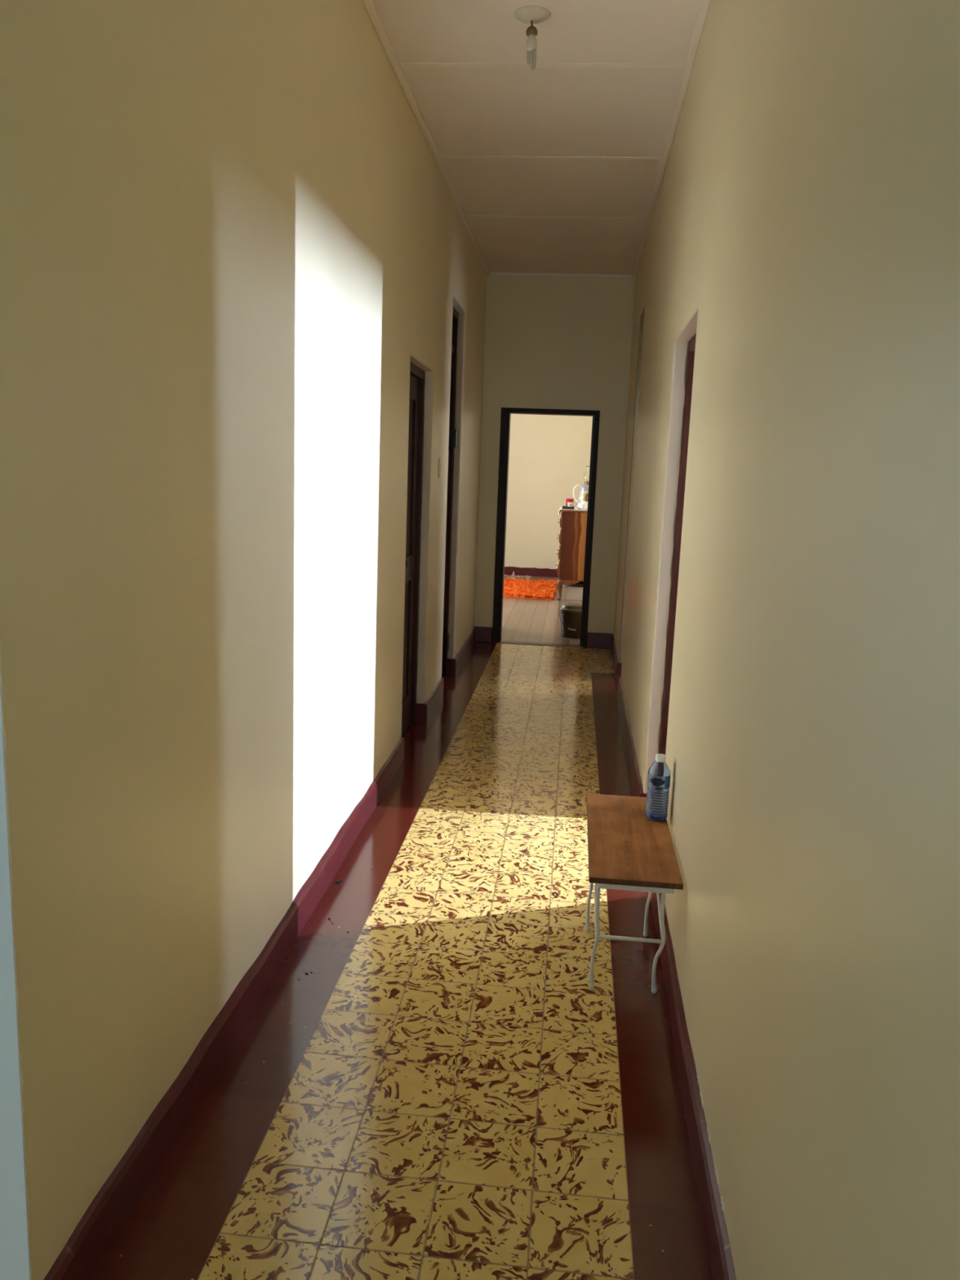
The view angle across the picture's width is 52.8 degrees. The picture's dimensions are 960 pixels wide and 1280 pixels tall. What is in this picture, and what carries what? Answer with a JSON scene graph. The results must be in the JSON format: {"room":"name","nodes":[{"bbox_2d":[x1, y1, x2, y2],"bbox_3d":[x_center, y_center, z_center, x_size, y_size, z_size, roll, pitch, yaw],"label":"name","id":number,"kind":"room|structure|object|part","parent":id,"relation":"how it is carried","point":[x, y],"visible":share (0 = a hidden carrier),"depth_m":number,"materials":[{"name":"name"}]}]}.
{"room":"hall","nodes":[
{"label":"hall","id":0,"kind":"room"},
{"bbox_2d":[0,0,487,1279],"bbox_3d":[-0.465,-0.912,4.768,0.250,3.065,6.972,3,10,5],"label":"wall","id":1,"kind":"structure","parent":0,"point":[231,232],"depth_m":2.04,"materials":[{"name":"beige paint"}]},
{"bbox_2d":[0,644,31,1279],"bbox_3d":[-0.684,-0.316,1.342,0.005,3.065,0.010,3,10,5],"label":"trim","id":2,"kind":"structure","parent":1,"relation":"attached to","point":[20,1080],"depth_m":1.49,"materials":[{"name":"white paint"}]},
{"bbox_2d":[43,628,475,1279],"bbox_3d":[-0.410,0.541,5.013,0.064,0.127,6.972,3,10,5],"label":"baseboard","id":3,"kind":"structure","parent":1,"relation":"attached to","point":[91,1240],"depth_m":2.29,"materials":[{"name":"red paint"}]},
{"bbox_2d":[401,362,425,736],"bbox_3d":[-0.419,-0.443,5.156,0.162,2.010,0.760,3,10,5],"label":"door","id":4,"kind":"structure","parent":1,"relation":"in","point":[417,375],"depth_m":5.38,"materials":[{"name":"brown wood"}]},
{"bbox_3d":[-0.438,-0.444,5.158,0.124,2.010,0.760,3,10,5],"label":"frame","id":5,"kind":"part","parent":4,"relation":"part of","materials":[{"name":"brown wood"}]},
{"bbox_2d":[410,353,433,703],"bbox_3d":[-0.353,-0.497,5.140,0.050,1.892,0.760,3,10,5],"label":"trim","id":6,"kind":"structure","parent":1,"relation":"attached to","point":[428,388],"depth_m":5.49,"materials":[{"name":"paint"}]},
{"bbox_2d":[362,0,490,275],"bbox_3d":[-0.271,-2.402,4.492,0.028,0.022,6.970,3,10,5],"label":"trim","id":7,"kind":"structure","parent":1,"relation":"attached to","point":[370,6],"depth_m":4.31,"materials":[{"name":"paint"}]},
{"bbox_2d":[438,457,441,478],"bbox_3d":[-0.238,-1.025,5.761,0.011,0.120,0.050,3,10,5],"label":"light switch","id":8,"kind":"object","parent":1,"relation":"attached to","point":[439,463],"visible":1,"depth_m":5.75,"materials":[{"name":"plastic"}]},
{"bbox_2d":[441,306,458,675],"bbox_3d":[-0.273,-0.945,6.523,0.152,2.535,0.660,3,10,5],"label":"door","id":9,"kind":"structure","parent":1,"relation":"in","point":[453,433],"depth_m":6.77,"materials":[{"name":"brown wood"}]},
{"bbox_2d":[447,294,465,658],"bbox_3d":[-0.202,-0.999,6.506,0.050,2.417,0.660,3,10,5],"label":"trim","id":10,"kind":"structure","parent":1,"relation":"attached to","point":[461,318],"depth_m":6.81,"materials":[{"name":"paint"}]},
{"bbox_2d":[90,641,712,1279],"bbox_3d":[-0.855,0.978,3.145,3.460,0.120,10.870,3,10,5],"label":"floor","id":11,"kind":"structure","parent":0,"point":[447,1092],"depth_m":2.44,"materials":[{"name":"tile"}]},
{"bbox_2d":[297,777,413,979],"bbox_3d":[-0.441,0.823,3.745,0.123,0.006,1.905,3,10,3],"label":"dirt specks","id":12,"kind":"object","parent":11,"relation":"on","point":[340,880],"visible":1,"depth_m":3.47,"materials":[{"name":"soil"}]},
{"bbox_2d":[584,793,683,994],"bbox_3d":[0.448,0.788,2.986,0.252,0.405,0.702,3,10,5],"label":"side table","id":13,"kind":"object","parent":11,"relation":"on","point":[628,850],"visible":1,"depth_m":2.82,"materials":[{"name":"brown wood"}]},
{"bbox_3d":[0.359,0.770,3.142,0.018,0.380,0.017,3,10,5],"label":"leg","id":14,"kind":"part","parent":13,"relation":"part of","materials":[{"name":"white metal"}]},
{"bbox_3d":[0.336,0.830,2.797,0.022,0.380,0.017,3,10,5],"label":"leg","id":15,"kind":"part","parent":13,"relation":"part of","materials":[{"name":"white metal"}]},
{"bbox_3d":[0.444,0.631,2.866,0.213,0.020,0.492,3,10,5],"label":"under frame","id":16,"kind":"part","parent":13,"relation":"part of","materials":[{"name":"white metal"}]},
{"bbox_3d":[0.549,0.780,3.125,0.020,0.380,0.017,3,10,5],"label":"leg","id":17,"kind":"part","parent":13,"relation":"part of","materials":[{"name":"white metal"}]},
{"bbox_2d":[645,753,671,821],"bbox_3d":[0.566,0.465,3.067,0.070,0.210,0.071,3,10,5],"label":"water bottle","id":18,"kind":"object","parent":13,"relation":"on","point":[659,773],"visible":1,"depth_m":3.04,"materials":[{"name":"blue"}]},
{"bbox_2d":[649,777,664,790],"bbox_3d":[0.555,0.450,3.035,0.046,0.040,0.009,6,11,20],"label":"print","id":19,"kind":"object","parent":18,"relation":"attached to","point":[655,783],"depth_m":3.03},
{"bbox_3d":[0.591,0.446,3.041,0.004,0.039,0.033,11,13,41],"label":"label panel","id":20,"kind":"part","parent":18,"relation":"part of","materials":[{"name":"blue"}]},
{"bbox_3d":[0.519,0.840,2.781,0.031,0.380,0.017,3,10,5],"label":"leg","id":21,"kind":"part","parent":13,"relation":"part of","materials":[{"name":"white metal"}]},
{"bbox_2d":[373,0,701,275],"bbox_3d":[0.263,-2.579,5.270,5.220,0.104,16.760,3,10,5],"label":"ceiling","id":22,"kind":"structure","parent":0,"point":[553,167],"depth_m":4.32,"materials":[{"name":"paint"}]},
{"bbox_2d":[514,4,549,70],"bbox_3d":[0.180,-2.115,3.421,0.124,0.181,0.124,3,10,5],"label":"pendant lamp","id":23,"kind":"object","parent":22,"relation":"hanging from","point":[531,15],"visible":1,"depth_m":3.40,"materials":[{"name":"white plastic"}]},
{"bbox_3d":[0.184,-2.110,3.421,0.038,0.052,0.038,3,10,5],"label":"bulb","id":24,"kind":"part","parent":23,"relation":"part of","materials":[{"name":"white glass"}]},
{"bbox_2d":[501,574,582,644],"bbox_3d":[-0.002,-0.438,11.361,3.320,0.120,5.690,3,10,5],"label":"floor","id":25,"kind":"structure","parent":0,"point":[530,620],"depth_m":9.80,"materials":[{"name":"beige wood"}]},
{"bbox_2d":[504,571,531,578],"bbox_3d":[0.508,-0.925,13.713,0.441,0.060,0.362,3,10,5],"label":"debris","id":26,"kind":"object","parent":25,"relation":"on","point":[513,575],"visible":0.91,"depth_m":13.75,"materials":[{"name":"grey"}]},
{"bbox_2d":[502,577,556,599],"bbox_3d":[0.395,-0.670,12.219,1.191,0.066,1.736,3,10,5],"label":"rug","id":27,"kind":"object","parent":25,"relation":"on","point":[513,588],"visible":0.53,"depth_m":11.96,"materials":[{"name":"orange fabric"}]},
{"bbox_2d":[559,602,582,638],"bbox_3d":[0.867,-0.186,8.885,0.290,0.306,0.290,3,10,5],"label":"bucket","id":28,"kind":"object","parent":25,"relation":"on","point":[571,613],"visible":0.7,"depth_m":8.78,"materials":[{"name":"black plastic"}]},
{"bbox_3d":[0.872,-0.302,8.865,0.290,0.070,0.290,3,10,5],"label":"lid","id":29,"kind":"part","parent":28,"relation":"part of","materials":[{"name":"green plastic"}]},
{"bbox_2d":[555,509,586,599],"bbox_3d":[1.216,-1.052,11.719,0.573,1.055,0.956,3,10,5],"label":"dresser","id":30,"kind":"object","parent":25,"relation":"on","point":[573,523],"visible":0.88,"depth_m":11.26,"materials":[{"name":"brown wood"}]},
{"bbox_3d":[0.964,-0.905,11.770,0.031,0.175,0.896,3,10,5],"label":"drawer","id":31,"kind":"part","parent":30,"relation":"part of","materials":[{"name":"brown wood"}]},
{"bbox_3d":[0.930,-0.600,11.374,0.069,0.263,0.069,3,10,5],"label":"leg","id":32,"kind":"part","parent":30,"relation":"part of","materials":[{"name":"brown wood"}]},
{"bbox_3d":[0.970,-1.088,11.737,0.031,0.175,0.896,3,10,5],"label":"drawer","id":33,"kind":"part","parent":30,"relation":"part of","materials":[{"name":"brown wood"}]},
{"bbox_3d":[0.977,-1.272,11.705,0.031,0.175,0.896,3,10,5],"label":"drawer","id":34,"kind":"part","parent":30,"relation":"part of","materials":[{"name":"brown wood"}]},
{"bbox_3d":[0.984,-1.455,11.673,0.031,0.175,0.896,3,10,5],"label":"drawer","id":35,"kind":"part","parent":30,"relation":"part of","materials":[{"name":"brown wood"}]},
{"bbox_2d":[558,506,587,515],"bbox_3d":[1.229,-1.539,11.634,0.549,0.076,0.940,3,10,5],"label":"table runner","id":36,"kind":"object","parent":30,"relation":"on","point":[561,508],"visible":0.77,"depth_m":11.29,"materials":[{"name":"white fabric"}]},
{"bbox_2d":[562,506,574,509],"bbox_3d":[1.036,-1.552,11.355,0.140,0.032,0.180,3,10,5],"label":"tray","id":37,"kind":"object","parent":36,"relation":"on","point":[563,507],"visible":1,"depth_m":11.27,"materials":[{"name":"black paint"}]},
{"bbox_2d":[565,498,573,506],"bbox_3d":[1.052,-1.599,11.345,0.100,0.114,0.100,3,10,5],"label":"tin","id":38,"kind":"object","parent":37,"relation":"on","point":[569,502],"visible":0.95,"depth_m":11.30,"materials":[{"name":"red metal"}]},
{"bbox_2d":[573,484,588,502],"bbox_3d":[1.249,-1.709,11.539,0.244,0.292,0.168,9,12,34],"label":"pitcher","id":39,"kind":"object","parent":36,"relation":"on","point":[584,494],"visible":0.59,"depth_m":11.46,"materials":[{"name":"ceramic"}]},
{"bbox_3d":[1.155,-1.747,11.534,0.095,0.208,0.017,3,10,5],"label":"handle","id":40,"kind":"part","parent":39,"relation":"part of","materials":[{"name":"white ceramic"}]},
{"bbox_2d":[575,501,587,510],"bbox_3d":[1.220,-1.579,11.332,0.200,0.103,0.157,3,10,5],"label":"plastic bag","id":41,"kind":"object","parent":36,"relation":"on","point":[582,504],"visible":0.71,"depth_m":11.29,"materials":[{"name":"white plastic"}]},
{"bbox_2d":[583,466,590,484],"bbox_3d":[1.305,-1.855,11.765,0.132,0.505,0.132,3,10,5],"label":"oil lamp","id":42,"kind":"object","parent":36,"relation":"on","point":[586,477],"visible":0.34,"depth_m":11.71,"materials":[{"name":"clear glass"}]},
{"bbox_2d":[564,583,582,600],"bbox_3d":[1.193,-0.577,11.597,0.372,0.160,0.437,3,10,5],"label":"storage box","id":43,"kind":"object","parent":25,"relation":"on","point":[571,592],"visible":0.46,"depth_m":11.40,"materials":[{"name":"white plastic"}]},
{"bbox_3d":[1.196,-0.651,11.584,0.372,0.010,0.437,3,10,5],"label":"box lid","id":44,"kind":"part","parent":43,"relation":"part of","materials":[{"name":"grey plastic"}]},
{"bbox_2d":[504,413,592,568],"bbox_3d":[0.324,-2.466,13.752,3.220,3.065,0.150,3,10,5],"label":"wall","id":45,"kind":"structure","parent":0,"point":[549,455],"depth_m":13.65,"materials":[{"name":"paint"}]},
{"bbox_2d":[504,566,558,577],"bbox_3d":[0.241,-1.006,13.926,2.880,0.125,0.018,3,10,5],"label":"baseboard","id":46,"kind":"structure","parent":45,"relation":"attached to","point":[532,571],"depth_m":13.88,"materials":[{"name":"red paint"}]},
{"bbox_2d":[474,275,635,634],"bbox_3d":[-0.112,-1.513,8.254,3.149,3.065,0.140,3,10,5],"label":"wall","id":47,"kind":"structure","parent":0,"point":[564,343],"depth_m":8.00,"materials":[{"name":"beige paint"}]},
{"bbox_2d":[478,640,600,648],"bbox_3d":[0.548,0.095,8.439,1.200,0.124,0.112,3,10,5],"label":"trim","id":48,"kind":"structure","parent":47,"relation":"attached to","point":[501,642],"depth_m":8.42,"materials":[{"name":"brown wood"}]},
{"bbox_2d":[474,626,613,648],"bbox_3d":[0.545,-0.019,8.367,1.204,0.135,0.016,3,10,5],"label":"baseboard","id":49,"kind":"structure","parent":47,"relation":"attached to","point":[483,634],"depth_m":8.32,"materials":[{"name":"red paint"}]},
{"bbox_2d":[491,407,599,647],"bbox_3d":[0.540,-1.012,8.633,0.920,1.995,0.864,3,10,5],"label":"door frame","id":50,"kind":"structure","parent":47,"relation":"in","point":[505,418],"depth_m":8.20,"materials":[{"name":"brown wood"}]},
{"bbox_2d":[490,271,632,278],"bbox_3d":[0.655,-2.958,7.843,1.148,0.022,0.028,3,10,5],"label":"trim","id":51,"kind":"structure","parent":47,"relation":"attached to","point":[497,273],"depth_m":7.83,"materials":[{"name":"paint"}]},
{"bbox_2d":[613,0,959,1279],"bbox_3d":[0.758,-0.506,2.728,0.250,3.065,10.872,3,10,6],"label":"wall","id":52,"kind":"structure","parent":0,"point":[807,206],"depth_m":1.36,"materials":[{"name":"beige paint"}]},
{"bbox_2d":[618,306,644,662],"bbox_3d":[1.142,-0.990,6.669,0.206,2.442,0.480,3,10,5],"label":"trim","id":53,"kind":"structure","parent":52,"relation":"attached to","point":[642,318],"depth_m":6.89,"materials":[{"name":"beige paint"}]},
{"bbox_2d":[643,306,697,793],"bbox_3d":[0.734,-0.200,3.660,0.061,1.902,0.810,3,10,5],"label":"trim","id":54,"kind":"structure","parent":52,"relation":"attached to","point":[681,342],"depth_m":4.02,"materials":[{"name":"paint"}]},
{"bbox_2d":[632,0,711,278],"bbox_3d":[0.676,-2.011,2.476,0.028,0.022,10.870,3,10,6],"label":"trim","id":55,"kind":"structure","parent":52,"relation":"attached to","point":[704,5],"depth_m":4.21,"materials":[{"name":"paint"}]},
{"bbox_2d":[610,635,736,1279],"bbox_3d":[0.600,0.935,2.992,0.078,0.127,10.870,3,10,6],"label":"baseboard","id":56,"kind":"structure","parent":52,"relation":"attached to","point":[722,1265],"depth_m":2.23,"materials":[{"name":"red paint"}]},
{"bbox_2d":[658,333,696,755],"bbox_3d":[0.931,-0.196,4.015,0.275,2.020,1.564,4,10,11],"label":"door","id":57,"kind":"structure","parent":52,"relation":"in","point":[691,344],"depth_m":4.00,"materials":[{"name":"red wood"}]},
{"bbox_2d":[697,1075,724,1211],"bbox_3d":[0.480,1.036,2.022,0.004,0.018,0.420,3,10,6],"label":"trim","id":58,"kind":"structure","parent":52,"relation":"attached to","point":[700,1094],"depth_m":2.01,"materials":[{"name":"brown paint"}]}
]}

